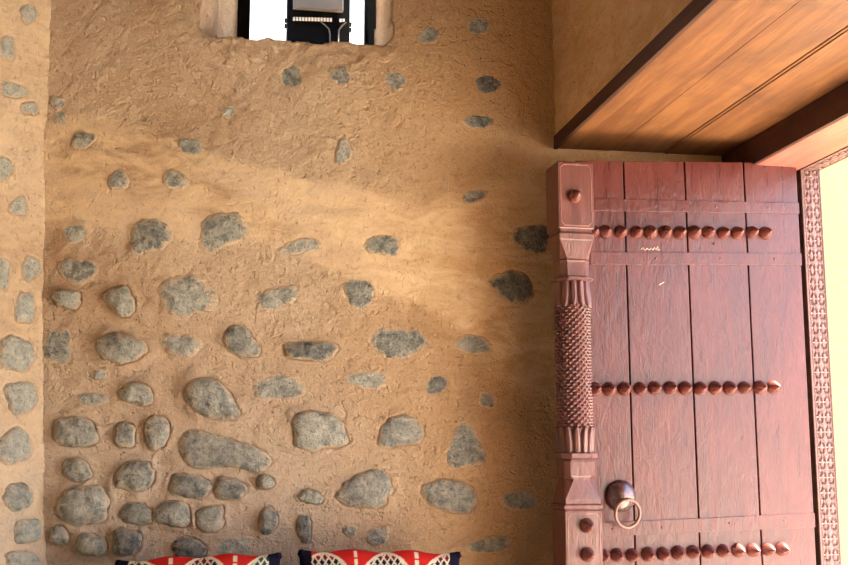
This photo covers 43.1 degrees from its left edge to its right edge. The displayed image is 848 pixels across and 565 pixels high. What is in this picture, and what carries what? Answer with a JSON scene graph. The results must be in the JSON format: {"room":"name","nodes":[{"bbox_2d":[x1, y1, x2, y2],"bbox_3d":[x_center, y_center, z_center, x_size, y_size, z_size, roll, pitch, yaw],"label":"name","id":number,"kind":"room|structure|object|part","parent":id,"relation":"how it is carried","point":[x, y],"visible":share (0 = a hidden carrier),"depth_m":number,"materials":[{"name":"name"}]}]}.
{"room":"traditional dwelling","nodes":[
{"label":"traditional dwelling","id":0,"kind":"room"},
{"bbox_2d":[0,0,51,564],"bbox_3d":[-1.116,-0.612,0.825,0.672,4.150,7.062,1,-8,-9],"label":"wall","id":1,"kind":"structure","parent":0,"point":[24,24],"depth_m":4.16,"materials":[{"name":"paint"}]},
{"bbox_2d":[42,0,721,564],"bbox_3d":[-0.024,-0.042,4.697,3.319,4.150,0.482,1,-8,-9],"label":"wall","id":2,"kind":"structure","parent":0,"point":[297,295],"depth_m":4.42,"materials":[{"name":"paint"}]},
{"bbox_2d":[237,0,375,44],"bbox_3d":[-0.549,-1.309,5.069,0.711,0.796,0.050,1,-8,-9],"label":"window","id":3,"kind":"structure","parent":2,"relation":"in","point":[243,14],"depth_m":5.07,"materials":[{"name":"black metal"}]},
{"bbox_3d":[-0.855,-1.331,5.020,0.089,0.766,0.050,1,-8,-9],"label":"post","id":4,"kind":"part","parent":3,"relation":"part of","materials":[{"name":"black metal"}]},
{"bbox_3d":[-0.240,-1.316,5.122,0.086,0.766,0.050,1,-8,-9],"label":"post","id":5,"kind":"part","parent":3,"relation":"part of","materials":[{"name":"black metal"}]},
{"bbox_2d":[551,0,691,134],"bbox_3d":[1.675,-0.543,1.288,1.105,4.150,7.008,1,-8,-9],"label":"wall","id":6,"kind":"structure","parent":0,"point":[594,40],"depth_m":4.17,"materials":[{"name":"paint"}]},
{"bbox_2d":[546,161,815,564],"bbox_3d":[1.061,0.698,4.242,1.112,2.473,0.211,2,-9,-12],"label":"door","id":7,"kind":"structure","parent":6,"relation":"in","point":[682,426],"depth_m":4.30,"materials":[{"name":"red paint"}]},
{"bbox_3d":[0.589,0.765,4.160,0.156,0.217,0.156,2,-9,-12],"label":"moulding","id":8,"kind":"part","parent":7,"relation":"part of","materials":[{"name":"paint"}]},
{"bbox_3d":[1.117,-0.095,4.390,0.932,0.080,0.017,2,-9,-12],"label":"rail","id":9,"kind":"part","parent":7,"relation":"part of","materials":[{"name":"red paint"}]},
{"bbox_3d":[1.117,-0.310,4.421,0.932,0.077,0.017,2,-9,-12],"label":"rail","id":10,"kind":"part","parent":7,"relation":"part of","materials":[{"name":"red paint"}]},
{"bbox_3d":[1.117,0.954,4.236,0.930,0.077,0.017,2,-9,-12],"label":"rail","id":11,"kind":"part","parent":7,"relation":"part of","materials":[{"name":"red paint"}]},
{"bbox_2d":[554,0,847,155],"bbox_3d":[1.165,-0.776,3.551,0.806,0.059,2.465,1,-8,-9],"label":"soffit","id":12,"kind":"structure","parent":6,"relation":"attached to","point":[720,74],"depth_m":3.78,"materials":[{"name":"brown wood"}]},
{"bbox_3d":[1.275,-0.750,3.573,0.007,0.014,2.440,1,-8,-9],"label":"seam moulding","id":13,"kind":"part","parent":12,"relation":"part of","materials":[{"name":"brown wood"}]},
{"bbox_2d":[721,81,847,564],"bbox_3d":[1.708,0.511,3.338,0.323,2.659,2.680,1,-8,-9],"label":"door frame","id":14,"kind":"structure","parent":6,"relation":"attached to","point":[814,138],"depth_m":4.42,"materials":[{"name":"brown wood"}]},
{"bbox_2d":[820,158,847,564],"bbox_3d":[1.814,0.001,4.993,0.398,4.150,0.850,1,-8,-9],"label":"wall","id":15,"kind":"structure","parent":0,"point":[834,178],"depth_m":4.53,"materials":[{"name":"beige paint"}]},
{"bbox_3d":[0.097,1.512,0.727,4.301,0.080,7.020,1,-8,-9],"label":"floor","id":16,"kind":"structure","parent":0,"visible":0},
{"bbox_3d":[-0.564,1.637,3.917,1.800,0.600,0.460,1,-8,-9],"label":"bench","id":17,"kind":"object","parent":16,"relation":"on","visible":0},
{"bbox_2d":[115,552,281,564],"bbox_3d":[-0.831,1.176,3.973,0.618,0.337,0.173,1,-8,-10],"label":"woven cushion","id":18,"kind":"object","parent":17,"relation":"on","point":[274,558],"visible":1,"depth_m":3.98,"materials":[{"name":"fabric"}]},
{"bbox_2d":[297,549,461,564],"bbox_3d":[-0.168,1.188,4.083,0.638,0.346,0.180,1,-8,-7],"label":"woven cushion","id":19,"kind":"object","parent":17,"relation":"on","point":[347,556],"visible":1,"depth_m":4.07,"materials":[{"name":"fabric"}]},
{"label":"outside","id":20,"kind":"structure","parent":0,"visible":0},
{"bbox_2d":[250,0,363,43],"bbox_3d":[-1.693,-0.845,7.319,11.000,6.500,0.200,1,-8,-9],"label":"wall","id":21,"kind":"structure","parent":20,"point":[267,17],"depth_m":7.47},
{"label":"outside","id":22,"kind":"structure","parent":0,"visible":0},
{"bbox_3d":[-3.164,2.534,7.753,8.401,0.060,7.100,1,-8,-9],"label":"floor","id":23,"kind":"structure","parent":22,"visible":0},
{"bbox_2d":[284,0,351,43],"bbox_3d":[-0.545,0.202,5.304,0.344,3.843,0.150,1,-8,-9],"label":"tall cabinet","id":24,"kind":"object","parent":23,"relation":"on","point":[311,21],"visible":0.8,"depth_m":5.48,"materials":[{"name":"black metal"}]}
]}

